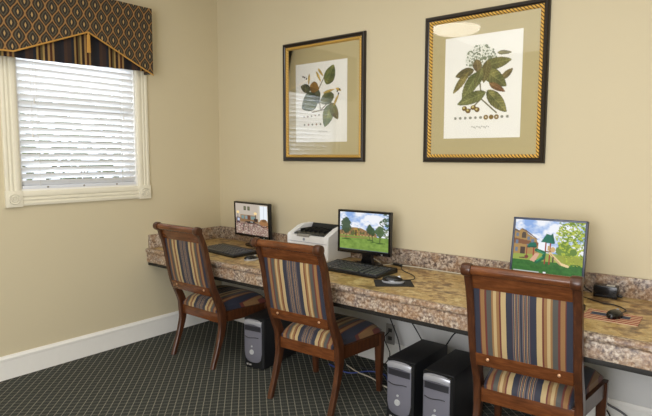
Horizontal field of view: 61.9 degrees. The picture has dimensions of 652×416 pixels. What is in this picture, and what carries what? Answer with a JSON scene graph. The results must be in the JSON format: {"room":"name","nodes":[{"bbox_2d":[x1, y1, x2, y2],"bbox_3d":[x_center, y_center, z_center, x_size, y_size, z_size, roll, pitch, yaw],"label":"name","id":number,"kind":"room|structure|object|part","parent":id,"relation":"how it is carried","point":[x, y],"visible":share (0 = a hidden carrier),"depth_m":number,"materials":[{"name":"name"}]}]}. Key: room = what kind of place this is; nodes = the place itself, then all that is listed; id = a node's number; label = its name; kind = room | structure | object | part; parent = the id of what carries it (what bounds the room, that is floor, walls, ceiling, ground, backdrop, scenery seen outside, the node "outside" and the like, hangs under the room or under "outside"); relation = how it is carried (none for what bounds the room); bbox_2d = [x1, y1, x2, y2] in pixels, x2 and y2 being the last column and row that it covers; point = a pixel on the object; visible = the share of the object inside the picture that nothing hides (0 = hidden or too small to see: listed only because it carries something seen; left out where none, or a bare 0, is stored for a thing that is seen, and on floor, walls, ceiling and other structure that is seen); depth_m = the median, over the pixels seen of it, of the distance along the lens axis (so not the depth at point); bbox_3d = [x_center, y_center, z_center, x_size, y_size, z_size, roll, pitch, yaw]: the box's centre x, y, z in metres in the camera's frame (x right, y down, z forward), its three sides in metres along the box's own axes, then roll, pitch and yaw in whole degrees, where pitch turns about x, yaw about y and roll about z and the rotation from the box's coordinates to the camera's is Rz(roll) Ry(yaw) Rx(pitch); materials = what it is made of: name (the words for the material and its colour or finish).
{"room":"computer lab","nodes":[
{"label":"computer lab","id":0,"kind":"room"},
{"bbox_2d":[0,0,221,356],"bbox_3d":[-2.580,-0.308,3.196,0.120,3.050,4.900,5,7,39],"label":"wall","id":1,"kind":"structure","parent":0,"point":[76,269],"depth_m":4.42,"materials":[{"name":"paint"}]},
{"bbox_2d":[0,56,150,207],"bbox_3d":[-1.841,-0.726,4.042,0.156,1.369,1.103,5,7,39],"label":"window","id":2,"kind":"structure","parent":1,"relation":"in","point":[14,195],"depth_m":3.90,"materials":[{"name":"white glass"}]},
{"bbox_3d":[-1.886,-0.730,4.078,0.030,1.133,0.871,5,7,39],"label":"sash","id":3,"kind":"part","parent":2,"relation":"part of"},
{"bbox_2d":[16,58,135,188],"bbox_3d":[-1.820,-0.725,4.024,0.065,1.133,0.867,5,7,39],"label":"window blind","id":4,"kind":"object","parent":2,"relation":"attached to","point":[102,142],"visible":0.73,"depth_m":4.00,"materials":[{"name":"white plastic"}]},
{"bbox_3d":[-2.022,-0.853,3.719,0.011,0.730,0.011,2,6,16],"label":"pull cord","id":5,"kind":"part","parent":4,"relation":"part of","materials":[{"name":"white fabric"}]},
{"bbox_3d":[-2.021,-0.699,3.785,0.050,1.090,0.002,5,7,39],"label":"ladder cord","id":6,"kind":"part","parent":4,"relation":"part of","materials":[{"name":"white fabric"}]},
{"bbox_3d":[-1.824,-0.172,4.080,0.040,0.022,0.867,5,7,39],"label":"rail","id":7,"kind":"part","parent":4,"relation":"part of","materials":[{"name":"white plastic"}]},
{"bbox_3d":[-1.626,-0.744,4.270,0.050,1.090,0.002,5,7,39],"label":"ladder cord","id":8,"kind":"part","parent":4,"relation":"part of","materials":[{"name":"white fabric"}]},
{"bbox_2d":[0,0,153,75],"bbox_3d":[-1.801,-1.265,3.853,0.147,0.517,1.238,5,7,39],"label":"window valance","id":9,"kind":"object","parent":1,"relation":"attached to","point":[99,33],"visible":1,"depth_m":3.85,"materials":[{"name":"fabric"}]},
{"bbox_2d":[0,311,208,381],"bbox_3d":[-2.529,1.132,3.291,0.018,0.165,4.900,5,7,39],"label":"baseboard","id":10,"kind":"structure","parent":1,"relation":"attached to","point":[14,365],"depth_m":4.15,"materials":[{"name":"white wood"}]},
{"bbox_2d":[0,320,534,415],"bbox_3d":[-0.518,1.423,1.678,5.440,0.100,5.140,5,7,39],"label":"floor","id":11,"kind":"structure","parent":0,"point":[140,378],"depth_m":3.66,"materials":[{"name":"carpet"}]},
{"bbox_2d":[153,222,266,369],"bbox_3d":[-0.872,0.612,4.158,0.576,1.041,0.673,5,7,39],"label":"dining chair","id":12,"kind":"object","parent":11,"relation":"on","point":[186,253],"visible":0.96,"depth_m":4.00,"materials":[{"name":"brown wood"}]},
{"bbox_3d":[-1.175,0.622,4.157,0.036,1.019,0.241,5,7,39],"label":"leg","id":13,"kind":"part","parent":12,"relation":"part of","materials":[{"name":"brown wood"}]},
{"bbox_3d":[-1.042,0.194,3.906,0.438,0.084,0.045,5,7,39],"label":"crest rail","id":14,"kind":"part","parent":12,"relation":"part of","materials":[{"name":"brown wood"}]},
{"bbox_3d":[-0.990,0.586,4.009,0.438,0.068,0.037,5,7,39],"label":"rail","id":15,"kind":"part","parent":12,"relation":"part of","materials":[{"name":"brown wood"}]},
{"bbox_3d":[-0.812,0.651,3.863,0.036,1.019,0.241,5,7,39],"label":"leg","id":16,"kind":"part","parent":12,"relation":"part of","materials":[{"name":"brown wood"}]},
{"bbox_2d":[183,285,265,312],"bbox_3d":[-0.806,0.688,4.246,0.531,0.099,0.453,5,7,39],"label":"seat cushion","id":17,"kind":"object","parent":12,"relation":"on","point":[233,299],"depth_m":4.12,"materials":[{"name":"fabric"}]},
{"bbox_2d":[244,308,295,369],"bbox_3d":[-0.417,0.958,4.065,0.178,0.370,0.442,3,6,31],"label":"desktop computer","id":18,"kind":"object","parent":11,"relation":"on","point":[258,328],"visible":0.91,"depth_m":3.89,"materials":[{"name":"black plastic"}]},
{"bbox_2d":[251,237,384,415],"bbox_3d":[-0.049,0.684,3.415,0.576,1.041,0.673,4,7,36],"label":"dining chair","id":19,"kind":"object","parent":11,"relation":"on","point":[295,276],"visible":1,"depth_m":3.25,"materials":[{"name":"fabric"}]},
{"bbox_3d":[-0.351,0.696,3.401,0.036,1.019,0.241,4,7,36],"label":"leg","id":20,"kind":"part","parent":19,"relation":"part of","materials":[{"name":"brown wood"}]},
{"bbox_3d":[-0.209,0.267,3.156,0.438,0.084,0.045,4,7,36],"label":"crest rail","id":21,"kind":"part","parent":19,"relation":"part of","materials":[{"name":"brown wood"}]},
{"bbox_3d":[-0.160,0.659,3.262,0.438,0.068,0.037,4,7,36],"label":"rail","id":22,"kind":"part","parent":19,"relation":"part of","materials":[{"name":"brown wood"}]},
{"bbox_3d":[-0.074,0.969,3.850,0.052,0.392,0.052,4,7,36],"label":"leg","id":23,"kind":"part","parent":19,"relation":"part of","materials":[{"name":"brown wood"}]},
{"bbox_3d":[0.025,0.724,3.123,0.036,1.019,0.241,4,7,36],"label":"leg","id":24,"kind":"part","parent":19,"relation":"part of","materials":[{"name":"brown wood"}]},
{"bbox_2d":[282,313,381,349],"bbox_3d":[0.013,0.760,3.506,0.531,0.099,0.453,4,7,36],"label":"seat cushion","id":25,"kind":"object","parent":19,"relation":"on","point":[354,331],"depth_m":3.37,"materials":[{"name":"fabric"}]},
{"bbox_3d":[0.346,0.999,3.539,0.052,0.392,0.052,4,7,36],"label":"leg","id":26,"kind":"part","parent":19,"relation":"part of","materials":[{"name":"brown wood"}]},
{"bbox_2d":[329,364,386,378],"bbox_3d":[0.324,1.166,3.787,0.732,0.008,0.152,5,7,39],"label":"cable","id":27,"kind":"object","parent":11,"relation":"on","point":[329,364],"visible":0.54,"depth_m":3.85,"materials":[{"name":"blue plastic"}]},
{"bbox_2d":[346,364,386,387],"bbox_3d":[0.344,1.168,3.716,0.646,0.018,0.125,5,8,43],"label":"cable","id":28,"kind":"object","parent":11,"relation":"on","point":[346,364],"visible":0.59,"depth_m":3.78,"materials":[{"name":"white plastic"}]},
{"bbox_2d":[357,332,389,368],"bbox_3d":[0.346,1.007,3.946,0.264,0.304,0.125,2,6,17],"label":"power cable","id":29,"kind":"object","parent":11,"relation":"on","point":[388,332],"visible":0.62,"depth_m":3.90,"materials":[{"name":"plastic"}]},
{"bbox_2d":[387,339,447,415],"bbox_3d":[0.543,1.038,3.253,0.178,0.370,0.442,5,7,39],"label":"desktop computer","id":30,"kind":"object","parent":11,"relation":"on","point":[405,368],"visible":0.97,"depth_m":3.10,"materials":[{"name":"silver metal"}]},
{"bbox_2d":[422,349,482,415],"bbox_3d":[0.715,1.055,3.075,0.178,0.370,0.442,4,7,38],"label":"desktop computer","id":31,"kind":"object","parent":11,"relation":"on","point":[447,382],"visible":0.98,"depth_m":2.94,"materials":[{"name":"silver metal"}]},
{"bbox_2d":[460,262,608,415],"bbox_3d":[1.015,0.759,2.657,0.576,1.041,0.673,4,7,35],"label":"dining chair","id":32,"kind":"object","parent":11,"relation":"on","point":[527,327],"visible":1,"depth_m":2.47,"materials":[{"name":"fabric"}]},
{"bbox_3d":[0.712,0.771,2.638,0.036,1.019,0.241,4,7,35],"label":"leg","id":33,"kind":"part","parent":32,"relation":"part of","materials":[{"name":"brown wood"}]},
{"bbox_3d":[0.982,1.043,3.091,0.052,0.392,0.052,4,7,35],"label":"leg","id":34,"kind":"part","parent":32,"relation":"part of","materials":[{"name":"brown wood"}]},
{"bbox_3d":[0.858,0.342,2.395,0.438,0.084,0.045,4,7,35],"label":"crest rail","id":35,"kind":"part","parent":32,"relation":"part of","materials":[{"name":"brown wood"}]},
{"bbox_3d":[0.906,0.734,2.502,0.438,0.068,0.037,4,7,35],"label":"rail","id":36,"kind":"part","parent":32,"relation":"part of","materials":[{"name":"brown wood"}]},
{"bbox_2d":[484,365,603,409],"bbox_3d":[1.075,0.835,2.749,0.531,0.099,0.453,4,7,35],"label":"seat cushion","id":37,"kind":"object","parent":32,"relation":"on","point":[545,393],"depth_m":2.59,"materials":[{"name":"fabric"}]},
{"bbox_3d":[1.093,0.798,2.367,0.036,1.019,0.241,4,7,35],"label":"leg","id":38,"kind":"part","parent":32,"relation":"part of","materials":[{"name":"brown wood"}]},
{"bbox_3d":[1.408,1.073,2.788,0.052,0.392,0.052,4,7,35],"label":"leg","id":39,"kind":"part","parent":32,"relation":"part of","materials":[{"name":"brown wood"}]},
{"bbox_2d":[607,403,626,415],"bbox_3d":[1.617,1.074,3.028,0.428,0.340,0.031,5,7,43],"label":"power cable","id":40,"kind":"object","parent":11,"relation":"on","point":[608,404],"visible":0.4,"depth_m":3.03,"materials":[{"name":"grey plastic"}]},
{"bbox_2d":[217,0,651,279],"bbox_3d":[1.067,-0.328,3.468,5.440,3.050,0.120,5,7,39],"label":"wall","id":41,"kind":"structure","parent":0,"point":[596,169],"depth_m":3.67,"materials":[{"name":"paint"}]},
{"bbox_2d":[283,31,366,161],"bbox_3d":[-0.034,-0.834,4.220,0.818,0.943,0.029,5,7,39],"label":"framed print","id":42,"kind":"object","parent":41,"relation":"attached to","point":[324,79],"visible":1,"depth_m":4.20,"materials":[{"name":"wood"}]},
{"bbox_3d":[-0.031,-0.835,4.223,0.728,0.853,0.002,5,7,39],"label":"glass","id":43,"kind":"part","parent":42,"relation":"part of","materials":[{"name":"clear glass"}]},
{"bbox_2d":[386,323,394,344],"bbox_3d":[0.471,0.923,3.981,0.072,0.150,0.012,5,7,39],"label":"wall outlet","id":44,"kind":"object","parent":41,"relation":"attached to","point":[390,337],"visible":0.99,"depth_m":3.98,"materials":[{"name":"grey plastic"}]},
{"bbox_2d":[145,226,651,376],"bbox_3d":[0.774,0.481,3.185,5.198,0.252,0.804,5,7,39],"label":"countertop","id":45,"kind":"structure","parent":41,"relation":"attached to","point":[437,300],"depth_m":3.06,"materials":[{"name":"stone"}]},
{"bbox_2d":[207,243,256,257],"bbox_3d":[-0.782,0.335,4.346,0.240,0.035,0.490,-5,8,-44],"label":"keyboard","id":46,"kind":"object","parent":45,"relation":"on","point":[228,250],"visible":0.97,"depth_m":4.27,"materials":[{"name":"black plastic"}]},
{"bbox_2d":[244,255,257,260],"bbox_3d":[-0.551,0.366,4.012,0.114,0.037,0.063,-3,6,-31],"label":"computer mouse","id":47,"kind":"object","parent":45,"relation":"on","point":[250,257],"visible":0.98,"depth_m":3.99,"materials":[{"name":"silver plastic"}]},
{"bbox_2d":[234,201,272,246],"bbox_3d":[-0.595,0.136,4.653,0.462,0.374,0.164,5,8,43],"label":"monitor","id":48,"kind":"object","parent":45,"relation":"on","point":[252,219],"visible":0.98,"depth_m":4.60,"materials":[{"name":"black plastic"}]},
{"bbox_2d":[287,222,350,261],"bbox_3d":[-0.057,0.249,4.134,0.400,0.242,0.292,5,7,39],"label":"printer","id":49,"kind":"object","parent":45,"relation":"on","point":[307,233],"visible":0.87,"depth_m":4.04,"materials":[{"name":"white plastic"}]},
{"bbox_2d":[297,233,310,236],"bbox_3d":[-0.164,0.204,4.061,0.120,0.018,0.033,5,7,39],"label":"tray","id":50,"kind":"object","parent":49,"relation":"on","point":[298,234],"depth_m":4.05,"materials":[{"name":"white plastic"}]},
{"bbox_2d":[294,222,337,236],"bbox_3d":[-0.049,0.162,4.135,0.300,0.064,0.243,5,7,39],"label":"paper tray","id":51,"kind":"object","parent":49,"relation":"on","point":[313,229],"depth_m":4.14,"materials":[{"name":"black plastic"}]},
{"bbox_2d":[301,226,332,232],"bbox_3d":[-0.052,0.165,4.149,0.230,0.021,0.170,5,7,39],"label":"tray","id":52,"kind":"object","parent":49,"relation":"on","point":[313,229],"depth_m":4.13,"materials":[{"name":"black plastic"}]},
{"bbox_2d":[327,259,397,278],"bbox_3d":[0.201,0.403,3.651,0.500,0.035,0.250,5,7,39],"label":"keyboard","id":53,"kind":"object","parent":45,"relation":"on","point":[373,271],"visible":0.94,"depth_m":3.59,"materials":[{"name":"black plastic"}]},
{"bbox_2d":[338,209,392,265],"bbox_3d":[0.292,0.209,3.821,0.423,0.390,0.164,4,7,35],"label":"monitor","id":54,"kind":"object","parent":45,"relation":"on","point":[368,234],"visible":0.98,"depth_m":3.77,"materials":[{"name":"black plastic"}]},
{"bbox_2d":[373,279,414,286],"bbox_3d":[0.409,0.455,3.296,0.230,0.003,0.180,0,5,1],"label":"mouse pad","id":55,"kind":"object","parent":45,"relation":"on","point":[378,282],"visible":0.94,"depth_m":3.25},
{"bbox_2d":[382,275,403,283],"bbox_3d":[0.406,0.430,3.296,0.137,0.044,0.076,2,6,17],"label":"computer mouse","id":56,"kind":"object","parent":55,"relation":"on","point":[390,279],"visible":1,"depth_m":3.27,"materials":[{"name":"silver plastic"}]},
{"bbox_2d":[390,319,400,350],"bbox_3d":[0.464,0.805,3.820,0.088,0.720,0.236,-4,7,-36],"label":"power cable","id":57,"kind":"object","parent":45,"relation":"hanging from","point":[390,319],"visible":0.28,"depth_m":3.83,"materials":[{"name":"black rubber"}]},
{"bbox_2d":[391,262,403,266],"bbox_3d":[0.503,0.397,3.822,0.032,0.017,0.090,-5,7,-41],"label":"hub","id":58,"kind":"object","parent":45,"relation":"on","point":[394,263],"visible":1,"depth_m":3.81,"materials":[{"name":"black plastic"}]},
{"bbox_2d":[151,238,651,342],"bbox_3d":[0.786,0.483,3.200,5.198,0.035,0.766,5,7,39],"label":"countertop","id":59,"kind":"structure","parent":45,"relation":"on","point":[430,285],"depth_m":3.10,"materials":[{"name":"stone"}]},
{"bbox_2d":[402,265,460,273],"bbox_3d":[0.870,0.425,3.546,0.832,0.012,0.034,4,7,37],"label":"cable","id":60,"kind":"object","parent":45,"relation":"on","point":[402,265],"visible":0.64,"depth_m":3.67,"materials":[{"name":"white plastic"}]},
{"bbox_2d":[509,217,588,281],"bbox_3d":[1.231,0.271,2.998,0.385,0.429,0.172,4,7,35],"label":"monitor","id":61,"kind":"object","parent":45,"relation":"on","point":[539,245],"visible":0.95,"depth_m":2.95,"materials":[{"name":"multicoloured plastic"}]},
{"bbox_2d":[583,296,626,312],"bbox_3d":[1.452,0.495,2.819,0.086,0.012,0.363,0,6,-6],"label":"power cable","id":62,"kind":"object","parent":45,"relation":"on","point":[583,296],"visible":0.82,"depth_m":2.82,"materials":[{"name":"black rubber"}]},
{"bbox_2d":[593,283,622,298],"bbox_3d":[1.545,0.455,2.976,0.141,0.067,0.072,4,7,35],"label":"power adapter","id":63,"kind":"object","parent":45,"relation":"on","point":[602,290],"visible":1,"depth_m":2.96,"materials":[{"name":"black plastic"}]},
{"bbox_2d":[584,308,642,326],"bbox_3d":[1.371,0.522,2.608,0.240,0.003,0.190,4,7,37],"label":"mouse pad","id":64,"kind":"object","parent":45,"relation":"on","point":[595,314],"visible":0.74,"depth_m":2.59,"materials":[{"name":"fabric"}]},
{"bbox_2d":[606,308,622,318],"bbox_3d":[1.381,0.503,2.599,0.114,0.037,0.063,-4,7,-39],"label":"computer mouse","id":65,"kind":"object","parent":64,"relation":"on","point":[614,313],"visible":1,"depth_m":2.57,"materials":[{"name":"black plastic"}]},
{"bbox_2d":[220,226,651,300],"bbox_3d":[1.021,0.383,3.480,5.198,0.112,0.021,5,7,39],"label":"backsplash","id":66,"kind":"structure","parent":41,"relation":"attached to","point":[629,287],"depth_m":3.60,"materials":[{"name":"stone"}]},
{"bbox_2d":[222,281,651,408],"bbox_3d":[1.027,0.786,3.525,5.195,0.489,0.004,5,7,39],"label":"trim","id":67,"kind":"structure","parent":41,"relation":"attached to","point":[625,386],"depth_m":3.64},
{"bbox_2d":[235,318,651,415],"bbox_3d":[1.021,1.113,3.552,5.200,0.165,0.018,5,7,39],"label":"baseboard","id":68,"kind":"structure","parent":41,"relation":"attached to","point":[629,409],"depth_m":3.08,"materials":[{"name":"white wood"}]},
{"bbox_2d":[423,0,551,162],"bbox_3d":[0.973,-0.761,3.406,0.804,0.951,0.029,5,7,39],"label":"framed print","id":69,"kind":"object","parent":41,"relation":"attached to","point":[486,75],"visible":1,"depth_m":3.38,"materials":[{"name":"wood"}]},
{"label":"outside","id":70,"kind":"structure","parent":0,"visible":0},
{"bbox_3d":[-7.174,0.965,8.938,13.700,0.400,22.000,5,7,39],"label":"ground","id":71,"kind":"structure","parent":70,"visible":0},
{"bbox_2d":[18,74,123,179],"bbox_3d":[-3.031,-0.278,6.386,2.266,2.602,5.264,5,7,39],"label":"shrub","id":72,"kind":"object","parent":71,"relation":"on","point":[31,74],"visible":0.02,"depth_m":5.84,"materials":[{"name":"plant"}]}
]}

